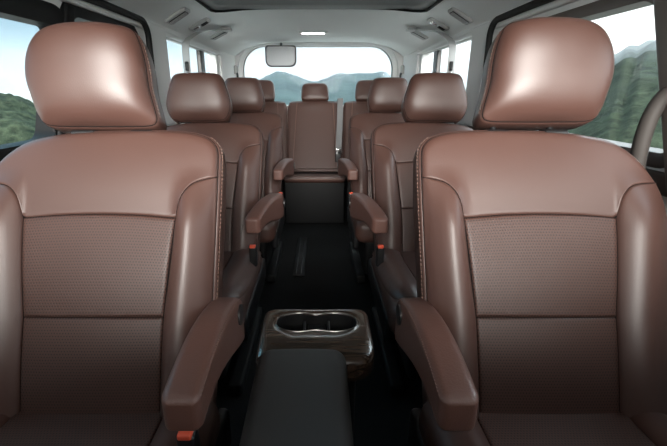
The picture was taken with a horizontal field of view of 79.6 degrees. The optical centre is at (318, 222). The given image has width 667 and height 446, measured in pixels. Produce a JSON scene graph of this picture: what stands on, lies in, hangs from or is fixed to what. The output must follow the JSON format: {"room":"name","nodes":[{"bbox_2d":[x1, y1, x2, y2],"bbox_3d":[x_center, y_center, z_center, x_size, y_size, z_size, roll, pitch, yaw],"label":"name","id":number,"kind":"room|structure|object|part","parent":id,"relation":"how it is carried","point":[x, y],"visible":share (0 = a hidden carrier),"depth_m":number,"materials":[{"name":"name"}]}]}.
{"room":"vehicle interior","nodes":[
{"label":"vehicle interior","id":0,"kind":"room"},
{"bbox_2d":[43,0,218,125],"bbox_3d":[-0.802,-0.172,1.571,0.055,1.335,4.850,0,18,0],"label":"wall","id":1,"kind":"structure","parent":0,"point":[213,59],"depth_m":2.18,"materials":[{"name":"white plastic"}]},
{"bbox_2d":[0,0,62,161],"bbox_3d":[-0.801,-0.173,0.452,0.064,0.433,1.778,0,18,0],"label":"window","id":2,"kind":"structure","parent":1,"relation":"in","point":[41,14],"depth_m":1.09,"materials":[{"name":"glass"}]},
{"bbox_2d":[57,3,74,134],"bbox_3d":[-0.771,-0.424,1.211,0.026,0.460,0.232,0,18,0],"label":"trim","id":3,"kind":"structure","parent":1,"relation":"attached to","point":[69,10],"depth_m":1.21,"materials":[{"name":"black plastic"}]},
{"bbox_2d":[52,2,137,131],"bbox_3d":[-0.801,-0.531,1.462,0.064,0.475,0.719,0,18,0],"label":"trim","id":4,"kind":"structure","parent":1,"relation":"in","point":[81,14],"depth_m":1.35,"materials":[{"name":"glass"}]},
{"bbox_2d":[83,0,154,66],"bbox_3d":[-0.751,0.054,0.875,0.038,1.245,2.228,0,18,0],"label":"trim","id":5,"kind":"structure","parent":1,"relation":"attached to","point":[104,4],"depth_m":1.56,"materials":[{"name":"black rubber"}]},
{"bbox_2d":[59,0,220,54],"bbox_3d":[-0.769,-0.693,1.245,0.028,0.024,4.000,0,18,0],"label":"trim","id":6,"kind":"structure","parent":1,"relation":"attached to","point":[80,3],"depth_m":1.51,"materials":[{"name":"white plastic"}]},
{"bbox_2d":[147,21,174,125],"bbox_3d":[-0.767,-0.707,1.936,0.035,0.460,0.200,0,18,0],"label":"trim","id":7,"kind":"structure","parent":1,"relation":"attached to","point":[158,34],"depth_m":1.92,"materials":[{"name":"white plastic"}]},
{"bbox_2d":[166,37,214,72],"bbox_3d":[-0.789,-0.920,2.566,0.039,0.406,1.050,0,18,0],"label":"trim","id":8,"kind":"structure","parent":1,"relation":"in","point":[199,52],"depth_m":2.64,"materials":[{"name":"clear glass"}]},
{"bbox_3d":[-0.785,-1.101,2.500,0.030,0.020,1.000,0,18,0],"label":"frame","id":9,"kind":"part","parent":8,"relation":"part of","materials":[{"name":"grey plastic"}]},
{"bbox_2d":[218,50,235,80],"bbox_3d":[-0.769,-1.193,3.397,0.030,0.460,0.560,0,18,0],"label":"trim","id":10,"kind":"structure","parent":1,"relation":"attached to","point":[226,61],"depth_m":3.26,"materials":[{"name":"white plastic"}]},
{"bbox_2d":[234,65,238,76],"bbox_3d":[-0.736,-1.327,3.552,0.035,0.138,0.064,-6,19,-19],"label":"anchor","id":11,"kind":"object","parent":1,"relation":"attached to","point":[235,66],"visible":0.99,"depth_m":3.54,"materials":[{"name":"grey plastic"}]},
{"bbox_2d":[105,0,532,56],"bbox_3d":[0.000,-0.968,1.754,1.610,0.240,3.980,0,18,0],"label":"ceiling","id":12,"kind":"structure","parent":0,"point":[250,28],"depth_m":2.48,"materials":[{"name":"white fabric"}]},
{"bbox_2d":[165,7,189,24],"bbox_3d":[-0.700,-1.025,1.978,0.112,0.074,0.085,0,18,0],"label":"ceiling vent","id":13,"kind":"object","parent":12,"relation":"in","point":[181,13],"visible":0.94,"depth_m":1.95,"materials":[{"name":"grey plastic"}]},
{"bbox_2d":[188,17,210,31],"bbox_3d":[-0.680,-1.133,2.279,0.114,0.070,0.085,0,18,0],"label":"reading lamp","id":14,"kind":"object","parent":12,"relation":"attached to","point":[204,21],"visible":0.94,"depth_m":2.25,"materials":[{"name":"grey plastic"}]},
{"bbox_2d":[182,27,231,72],"bbox_3d":[-0.675,-1.024,2.437,0.087,0.365,0.568,6,19,17],"label":"belt","id":15,"kind":"object","parent":12,"relation":"hanging from","point":[185,44],"visible":0.73,"depth_m":2.22,"materials":[{"name":"grey"}]},
{"bbox_3d":[-0.730,-0.869,2.217,0.016,0.050,0.038,0,18,0],"label":"latch plate","id":16,"kind":"part","parent":15,"relation":"part of","materials":[{"name":"black plastic"}]},
{"bbox_2d":[209,30,227,39],"bbox_3d":[-0.668,-1.259,2.669,0.116,0.068,0.085,0,18,0],"label":"ceiling vent","id":17,"kind":"object","parent":12,"relation":"in","point":[221,33],"visible":0.71,"depth_m":2.64,"materials":[{"name":"grey plastic"}]},
{"bbox_2d":[265,43,296,66],"bbox_3d":[-0.335,-1.485,3.532,0.274,0.205,0.085,0,18,0],"label":"mirror","id":18,"kind":"object","parent":12,"relation":"hanging from","point":[280,55],"visible":1,"depth_m":3.50,"materials":[{"name":"silver plastic"}]},
{"bbox_2d":[298,31,327,33],"bbox_3d":[-0.045,-1.422,2.984,0.225,0.021,0.075,0,18,0],"label":"recessed light","id":19,"kind":"object","parent":12,"relation":"in","point":[299,32],"visible":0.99,"depth_m":2.95,"materials":[{"name":"white plastic"}]},
{"bbox_2d":[195,0,442,12],"bbox_3d":[0.000,-0.863,1.288,1.152,0.043,1.903,0,18,0],"label":"sunroof","id":20,"kind":"object","parent":12,"relation":"attached to","point":[217,6],"visible":1,"depth_m":2.09,"materials":[{"name":"grey glass"}]},
{"bbox_2d":[410,30,428,39],"bbox_3d":[0.668,-1.259,2.669,0.116,0.068,0.085,0,18,0],"label":"ceiling vent","id":21,"kind":"object","parent":12,"relation":"in","point":[416,33],"visible":0.78,"depth_m":2.64,"materials":[{"name":"grey plastic"}]},
{"bbox_2d":[406,27,455,72],"bbox_3d":[0.675,-1.024,2.437,0.087,0.365,0.568,-6,19,-17],"label":"belt","id":22,"kind":"object","parent":12,"relation":"hanging from","point":[452,44],"visible":0.78,"depth_m":2.22,"materials":[{"name":"grey"}]},
{"bbox_3d":[0.730,-0.869,2.217,0.016,0.050,0.038,0,18,0],"label":"latch plate","id":23,"kind":"part","parent":22,"relation":"part of","materials":[{"name":"black plastic"}]},
{"bbox_2d":[427,17,449,31],"bbox_3d":[0.680,-1.133,2.279,0.114,0.070,0.085,0,18,0],"label":"reading lamp","id":24,"kind":"object","parent":12,"relation":"attached to","point":[432,21],"visible":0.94,"depth_m":2.25,"materials":[{"name":"grey plastic"}]},
{"bbox_2d":[448,7,472,24],"bbox_3d":[0.700,-1.025,1.978,0.112,0.074,0.085,0,18,0],"label":"ceiling vent","id":25,"kind":"object","parent":12,"relation":"in","point":[456,13],"visible":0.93,"depth_m":1.95,"materials":[{"name":"grey plastic"}]},
{"bbox_2d":[235,49,402,129],"bbox_3d":[0.000,-0.968,3.814,1.590,1.430,0.050,0,18,0],"label":"wall","id":26,"kind":"structure","parent":0,"point":[399,57],"depth_m":3.62,"materials":[{"name":"white plastic"}]},
{"bbox_2d":[238,42,397,110],"bbox_3d":[-0.010,-1.347,3.682,1.460,0.612,0.078,0,18,0],"label":"window","id":27,"kind":"structure","parent":26,"relation":"in","point":[388,51],"depth_m":3.57,"materials":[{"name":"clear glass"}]},
{"bbox_2d":[217,213,422,445],"bbox_3d":[0.000,0.493,1.782,1.650,0.060,4.870,0,18,0],"label":"floor","id":28,"kind":"structure","parent":0,"point":[381,418],"depth_m":1.96,"materials":[{"name":"black carpet"}]},
{"bbox_2d":[0,22,244,445],"bbox_3d":[-0.438,0.235,0.664,0.559,1.124,0.838,0,18,0],"label":"seat","id":29,"kind":"object","parent":28,"relation":"on","point":[117,326],"visible":1,"depth_m":0.78,"materials":[{"name":"brown leather"}]},
{"bbox_3d":[-0.452,-0.102,0.828,0.482,0.163,0.105,0,18,0],"label":"shoulder panel","id":30,"kind":"part","parent":29,"relation":"part of","materials":[{"name":"brown leather"}]},
{"bbox_3d":[-0.461,0.117,0.841,0.512,0.591,0.353,0,18,0],"label":"backrest","id":31,"kind":"part","parent":29,"relation":"part of","materials":[{"name":"brown leather"}]},
{"bbox_3d":[-0.193,0.241,0.714,0.064,0.140,0.318,0,18,0],"label":"armrest","id":32,"kind":"part","parent":29,"relation":"part of","materials":[{"name":"brown leather"}]},
{"bbox_2d":[208,412,220,445],"bbox_3d":[-0.441,0.489,0.597,0.480,0.145,0.550,0,18,0],"label":"seat cushion","id":33,"kind":"object","parent":29,"relation":"on","point":[214,418],"depth_m":0.78,"materials":[{"name":"brown leather"}]},
{"bbox_2d":[166,73,284,394],"bbox_3d":[-0.459,-0.031,1.558,0.625,1.066,0.827,0,18,0],"label":"seat","id":34,"kind":"object","parent":28,"relation":"on","point":[201,103],"visible":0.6,"depth_m":1.69,"materials":[{"name":"brown leather"}]},
{"bbox_3d":[-0.502,-0.348,1.735,0.496,0.162,0.104,0,18,0],"label":"shoulder panel","id":35,"kind":"part","parent":34,"relation":"part of","materials":[{"name":"brown leather"}]},
{"bbox_3d":[-0.510,-0.128,1.748,0.525,0.591,0.353,0,18,0],"label":"backrest","id":36,"kind":"part","parent":34,"relation":"part of","materials":[{"name":"brown leather"}]},
{"bbox_3d":[-0.496,0.402,1.577,0.474,0.232,0.520,0,18,0],"label":"seat","id":37,"kind":"part","parent":34,"relation":"part of","materials":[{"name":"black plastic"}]},
{"bbox_2d":[239,257,262,321],"bbox_3d":[-0.491,0.243,1.504,0.497,0.145,0.550,0,18,0],"label":"seat cushion","id":38,"kind":"object","parent":34,"relation":"on","point":[250,268],"depth_m":1.47,"materials":[{"name":"brown leather"}]},
{"bbox_3d":[-0.210,-0.031,1.566,0.063,0.121,0.340,3,19,10],"label":"armrest","id":39,"kind":"part","parent":34,"relation":"part of","materials":[{"name":"brown leather"}]},
{"bbox_2d":[225,77,294,282],"bbox_3d":[-0.446,-0.299,2.355,0.587,1.071,0.827,0,18,0],"label":"seat","id":40,"kind":"object","parent":28,"relation":"on","point":[246,94],"visible":0.41,"depth_m":2.49,"materials":[{"name":"brown leather"}]},
{"bbox_3d":[-0.477,-0.613,2.532,0.480,0.163,0.104,0,18,0],"label":"shoulder panel","id":41,"kind":"part","parent":40,"relation":"part of","materials":[{"name":"brown leather"}]},
{"bbox_3d":[-0.485,-0.394,2.545,0.509,0.591,0.353,0,18,0],"label":"backrest","id":42,"kind":"part","parent":40,"relation":"part of","materials":[{"name":"brown leather"}]},
{"bbox_2d":[260,219,279,242],"bbox_3d":[-0.466,-0.022,2.301,0.480,0.145,0.550,0,18,0],"label":"seat cushion","id":43,"kind":"object","parent":40,"relation":"on","point":[270,232],"depth_m":2.05,"materials":[{"name":"brown leather"}]},
{"bbox_3d":[-0.469,0.137,2.374,0.460,0.232,0.520,0,18,0],"label":"seat","id":44,"kind":"part","parent":40,"relation":"part of","materials":[{"name":"black plastic"}]},
{"bbox_3d":[-0.209,-0.305,2.360,0.063,0.121,0.337,2,19,7],"label":"armrest","id":45,"kind":"part","parent":40,"relation":"part of","materials":[{"name":"brown leather"}]},
{"bbox_2d":[259,80,286,197],"bbox_3d":[-0.515,-0.623,3.318,0.479,1.078,0.806,0,18,0],"label":"seat","id":46,"kind":"object","parent":28,"relation":"on","point":[271,106],"visible":0.22,"depth_m":3.45,"materials":[{"name":"brown leather"}]},
{"bbox_3d":[-0.515,-0.757,3.443,0.376,0.539,0.262,0,18,0],"label":"panel","id":47,"kind":"part","parent":46,"relation":"part of","materials":[{"name":"brown leather"}]},
{"bbox_3d":[-0.515,-0.748,3.478,0.479,0.596,0.318,0,18,0],"label":"backrest","id":48,"kind":"part","parent":46,"relation":"part of","materials":[{"name":"brown leather"}]},
{"bbox_3d":[-0.317,-0.756,3.449,0.069,0.541,0.256,-1,18,-4],"label":"panel","id":49,"kind":"part","parent":46,"relation":"part of","materials":[{"name":"brown leather"}]},
{"bbox_3d":[-0.515,-0.226,3.308,0.460,0.330,0.460,0,18,0],"label":"seat","id":50,"kind":"part","parent":46,"relation":"part of","materials":[{"name":"black plastic"}]},
{"bbox_2d":[293,237,306,276],"bbox_3d":[-0.115,0.200,2.543,0.065,0.014,0.620,0,18,0],"label":"rail","id":51,"kind":"object","parent":28,"relation":"on","point":[300,259],"visible":1,"depth_m":2.47,"materials":[{"name":"black plastic"}]},
{"bbox_2d":[239,309,373,445],"bbox_3d":[-0.007,0.523,0.769,0.266,0.512,0.735,0,18,0],"label":"console","id":52,"kind":"object","parent":28,"relation":"on","point":[310,362],"visible":1,"depth_m":0.73,"materials":[{"name":"black leather"}]},
{"bbox_3d":[-0.034,0.351,0.588,0.178,0.071,0.500,0,18,0],"label":"armrest lid","id":53,"kind":"part","parent":52,"relation":"part of","materials":[{"name":"black leather"}]},
{"bbox_2d":[256,309,373,381],"bbox_3d":[-0.007,0.285,0.961,0.266,0.056,0.220,0,18,0],"label":"cup holder","id":54,"kind":"object","parent":52,"relation":"on","point":[346,331],"depth_m":0.94,"materials":[{"name":"brown plastic"}]},
{"bbox_2d":[284,83,344,222],"bbox_3d":[-0.035,-0.609,3.317,0.479,1.052,0.796,0,18,0],"label":"seat","id":55,"kind":"object","parent":28,"relation":"on","point":[314,193],"visible":0.8,"depth_m":3.41,"materials":[{"name":"brown leather"}]},
{"bbox_3d":[-0.234,-0.756,3.449,0.069,0.541,0.256,1,18,4],"label":"panel","id":56,"kind":"part","parent":55,"relation":"part of","materials":[{"name":"brown leather"}]},
{"bbox_2d":[284,174,344,182],"bbox_3d":[-0.035,-0.368,3.245,0.464,0.128,0.500,0,18,0],"label":"seat cushion","id":57,"kind":"object","parent":55,"relation":"on","point":[296,178],"depth_m":3.00,"materials":[{"name":"brown leather"}]},
{"bbox_3d":[-0.035,-0.226,3.308,0.460,0.330,0.460,0,18,0],"label":"seat","id":58,"kind":"part","parent":55,"relation":"part of","materials":[{"name":"black plastic"}]},
{"bbox_3d":[-0.035,-0.748,3.478,0.479,0.596,0.318,0,18,0],"label":"backrest","id":59,"kind":"part","parent":55,"relation":"part of","materials":[{"name":"brown leather"}]},
{"bbox_3d":[-0.035,-0.757,3.443,0.376,0.539,0.262,0,18,0],"label":"panel","id":60,"kind":"part","parent":55,"relation":"part of","materials":[{"name":"brown leather"}]},
{"bbox_3d":[0.164,-0.756,3.449,0.069,0.541,0.256,-1,18,-4],"label":"panel","id":61,"kind":"part","parent":55,"relation":"part of","materials":[{"name":"brown leather"}]},
{"bbox_2d":[335,98,342,161],"bbox_3d":[0.175,-0.803,3.438,0.057,0.511,0.317,1,18,4],"label":"belt","id":62,"kind":"object","parent":55,"relation":"attached to","point":[338,151],"visible":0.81,"depth_m":3.41,"materials":[{"name":"grey fabric"}]},
{"bbox_3d":[0.165,-0.594,3.384,0.055,0.069,0.027,0,18,0],"label":"latch plate","id":63,"kind":"part","parent":62,"relation":"part of","materials":[{"name":"silver metal"}]},
{"bbox_2d":[343,80,372,222],"bbox_3d":[0.445,-0.623,3.318,0.479,1.078,0.806,0,18,0],"label":"seat","id":64,"kind":"object","parent":28,"relation":"on","point":[350,108],"visible":0.2,"depth_m":3.45,"materials":[{"name":"brown leather"}]},
{"bbox_3d":[0.445,-0.226,3.308,0.460,0.330,0.460,0,18,0],"label":"seat","id":65,"kind":"part","parent":64,"relation":"part of","materials":[{"name":"black plastic"}]},
{"bbox_3d":[0.246,-0.756,3.449,0.069,0.541,0.256,1,18,4],"label":"panel","id":66,"kind":"part","parent":64,"relation":"part of","materials":[{"name":"brown leather"}]},
{"bbox_3d":[0.445,-0.748,3.478,0.479,0.596,0.318,0,18,0],"label":"backrest","id":67,"kind":"part","parent":64,"relation":"part of","materials":[{"name":"brown leather"}]},
{"bbox_3d":[0.445,-0.757,3.443,0.376,0.539,0.262,0,18,0],"label":"panel","id":68,"kind":"part","parent":64,"relation":"part of","materials":[{"name":"brown leather"}]},
{"bbox_2d":[337,77,407,282],"bbox_3d":[0.408,-0.299,2.355,0.587,1.071,0.827,0,18,0],"label":"seat","id":69,"kind":"object","parent":28,"relation":"on","point":[386,94],"visible":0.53,"depth_m":2.49,"materials":[{"name":"brown leather"}]},
{"bbox_3d":[0.167,-0.305,2.359,0.097,0.121,0.330,0,18,0],"label":"armrest","id":70,"kind":"part","parent":69,"relation":"part of","materials":[{"name":"brown leather"}]},
{"bbox_2d":[349,208,373,242],"bbox_3d":[0.428,-0.022,2.301,0.480,0.145,0.550,0,18,0],"label":"seat cushion","id":71,"kind":"object","parent":69,"relation":"on","point":[363,233],"depth_m":2.05,"materials":[{"name":"brown leather"}]},
{"bbox_3d":[0.431,0.137,2.374,0.460,0.232,0.520,0,18,0],"label":"seat","id":72,"kind":"part","parent":69,"relation":"part of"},
{"bbox_3d":[0.447,-0.394,2.545,0.509,0.591,0.353,0,18,0],"label":"backrest","id":73,"kind":"part","parent":69,"relation":"part of","materials":[{"name":"brown leather"}]},
{"bbox_3d":[0.439,-0.613,2.532,0.480,0.163,0.104,0,18,0],"label":"shoulder panel","id":74,"kind":"part","parent":69,"relation":"part of","materials":[{"name":"brown leather"}]},
{"bbox_2d":[349,73,472,394],"bbox_3d":[0.441,-0.031,1.558,0.625,1.066,0.827,0,18,0],"label":"seat","id":75,"kind":"object","parent":28,"relation":"on","point":[433,104],"visible":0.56,"depth_m":1.69,"materials":[{"name":"brown leather"}]},
{"bbox_3d":[0.189,-0.031,1.565,0.110,0.121,0.330,0,18,0],"label":"armrest","id":76,"kind":"part","parent":75,"relation":"part of","materials":[{"name":"brown leather"}]},
{"bbox_2d":[371,256,397,333],"bbox_3d":[0.473,0.243,1.504,0.497,0.145,0.550,0,18,0],"label":"seat cushion","id":77,"kind":"object","parent":75,"relation":"on","point":[390,304],"depth_m":1.31,"materials":[{"name":"brown leather"}]},
{"bbox_3d":[0.478,0.402,1.577,0.474,0.232,0.520,0,18,0],"label":"seat","id":78,"kind":"part","parent":75,"relation":"part of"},
{"bbox_3d":[0.492,-0.128,1.748,0.525,0.591,0.353,0,18,0],"label":"backrest","id":79,"kind":"part","parent":75,"relation":"part of","materials":[{"name":"brown leather"}]},
{"bbox_3d":[0.484,-0.348,1.735,0.496,0.162,0.104,0,18,0],"label":"shoulder panel","id":80,"kind":"part","parent":75,"relation":"part of","materials":[{"name":"brown leather"}]},
{"bbox_2d":[395,17,666,445],"bbox_3d":[0.441,0.230,0.665,0.559,1.133,0.842,0,18,0],"label":"seat","id":81,"kind":"object","parent":28,"relation":"on","point":[537,316],"visible":1,"depth_m":0.78,"materials":[{"name":"brown leather"}]},
{"bbox_2d":[419,411,431,445],"bbox_3d":[0.444,0.489,0.597,0.480,0.145,0.550,0,18,0],"label":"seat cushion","id":82,"kind":"object","parent":81,"relation":"on","point":[422,426],"depth_m":0.78,"materials":[{"name":"brown leather"}]},
{"bbox_3d":[0.196,0.241,0.714,0.064,0.140,0.318,0,18,0],"label":"armrest","id":83,"kind":"part","parent":81,"relation":"part of","materials":[{"name":"brown leather"}]},
{"bbox_3d":[0.464,0.117,0.841,0.512,0.591,0.353,0,18,0],"label":"backrest","id":84,"kind":"part","parent":81,"relation":"part of","materials":[{"name":"brown leather"}]},
{"bbox_3d":[0.455,-0.102,0.828,0.482,0.163,0.105,0,18,0],"label":"shoulder panel","id":85,"kind":"part","parent":81,"relation":"part of","materials":[{"name":"brown leather"}]},
{"bbox_2d":[419,0,666,213],"bbox_3d":[0.802,-0.172,1.571,0.055,1.335,4.850,0,18,0],"label":"wall","id":86,"kind":"structure","parent":0,"point":[424,59],"depth_m":1.48,"materials":[{"name":"white plastic"}]},
{"bbox_2d":[399,65,403,77],"bbox_3d":[0.736,-1.327,3.552,0.035,0.138,0.064,6,19,18],"label":"anchor","id":87,"kind":"object","parent":86,"relation":"attached to","point":[402,66],"visible":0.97,"depth_m":3.54,"materials":[{"name":"grey plastic"}]},
{"bbox_2d":[402,50,419,82],"bbox_3d":[0.769,-1.193,3.397,0.030,0.460,0.560,0,18,0],"label":"trim","id":88,"kind":"structure","parent":86,"relation":"attached to","point":[410,61],"depth_m":3.30,"materials":[{"name":"white plastic"}]},
{"bbox_2d":[423,37,471,72],"bbox_3d":[0.789,-0.920,2.566,0.039,0.406,1.050,0,18,0],"label":"window","id":89,"kind":"structure","parent":86,"relation":"in","point":[438,52],"depth_m":2.64,"materials":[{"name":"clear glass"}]},
{"bbox_3d":[0.785,-1.101,2.500,0.030,0.020,1.000,0,18,0],"label":"frame","id":90,"kind":"part","parent":89,"relation":"part of","materials":[{"name":"grey plastic"}]},
{"bbox_2d":[463,21,490,125],"bbox_3d":[0.767,-0.707,1.936,0.035,0.460,0.200,0,18,0],"label":"trim","id":91,"kind":"structure","parent":86,"relation":"attached to","point":[475,70],"depth_m":1.92,"materials":[{"name":"white plastic"}]},
{"bbox_2d":[417,0,578,54],"bbox_3d":[0.769,-0.693,1.245,0.028,0.024,4.000,0,18,0],"label":"trim","id":92,"kind":"structure","parent":86,"relation":"attached to","point":[555,4],"depth_m":1.50,"materials":[{"name":"white plastic"}]},
{"bbox_2d":[478,0,554,129],"bbox_3d":[0.751,0.054,0.875,0.038,1.245,2.228,0,18,0],"label":"trim","id":93,"kind":"structure","parent":86,"relation":"attached to","point":[533,4],"depth_m":1.56,"materials":[{"name":"black rubber"}]},
{"bbox_2d":[456,123,666,196],"bbox_3d":[0.771,-0.315,1.581,0.016,0.050,3.600,0,18,0],"label":"trim","id":94,"kind":"structure","parent":86,"relation":"attached to","point":[657,176],"depth_m":0.90,"materials":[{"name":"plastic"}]},
{"bbox_2d":[533,0,663,167],"bbox_3d":[0.801,-0.470,1.312,0.064,0.405,1.073,0,18,0],"label":"window","id":95,"kind":"structure","parent":86,"relation":"in","point":[598,9],"depth_m":1.06,"materials":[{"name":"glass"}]},
{"bbox_2d":[630,87,666,168],"bbox_3d":[0.757,-0.169,0.893,0.112,0.296,0.042,-2,18,-5],"label":"handle","id":96,"kind":"object","parent":86,"relation":"attached to","point":[642,139],"visible":0.44,"depth_m":0.87,"materials":[{"name":"grey plastic"}]},
{"bbox_2d":[653,0,666,190],"bbox_3d":[0.765,-0.297,0.829,0.050,0.480,0.307,0,18,0],"label":"trim","id":97,"kind":"structure","parent":86,"relation":"attached to","point":[660,6],"depth_m":0.86,"materials":[{"name":"grey plastic"}]},
{"bbox_2d":[567,40,662,148],"bbox_3d":[179.435,-59.954,170.805,335.425,32.491,337.590,0,18,0],"label":"hills","id":98,"kind":"structure","parent":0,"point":[635,82],"depth_m":46.90,"materials":[{"name":"green plant"}]},
{"label":"outside","id":99,"kind":"structure","parent":0,"visible":0},
{"bbox_2d":[0,91,32,101],"bbox_3d":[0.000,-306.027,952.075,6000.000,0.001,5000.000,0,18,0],"label":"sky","id":100,"kind":"structure","parent":99,"point":[25,94],"depth_m":1204.66,"materials":[{"name":"white"}]},
{"bbox_2d":[0,93,35,144],"bbox_3d":[-83.507,-23.364,85.462,97.870,11.951,97.127,0,18,0],"label":"hills","id":101,"kind":"structure","parent":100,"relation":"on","point":[17,113],"depth_m":74.99,"materials":[{"name":"green plant"}]},
{"bbox_2d":[258,58,469,104],"bbox_3d":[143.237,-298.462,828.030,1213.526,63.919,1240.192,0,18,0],"label":"mountains","id":102,"kind":"structure","parent":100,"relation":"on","point":[288,87],"depth_m":410.57,"materials":[{"name":"blue"}]}
]}

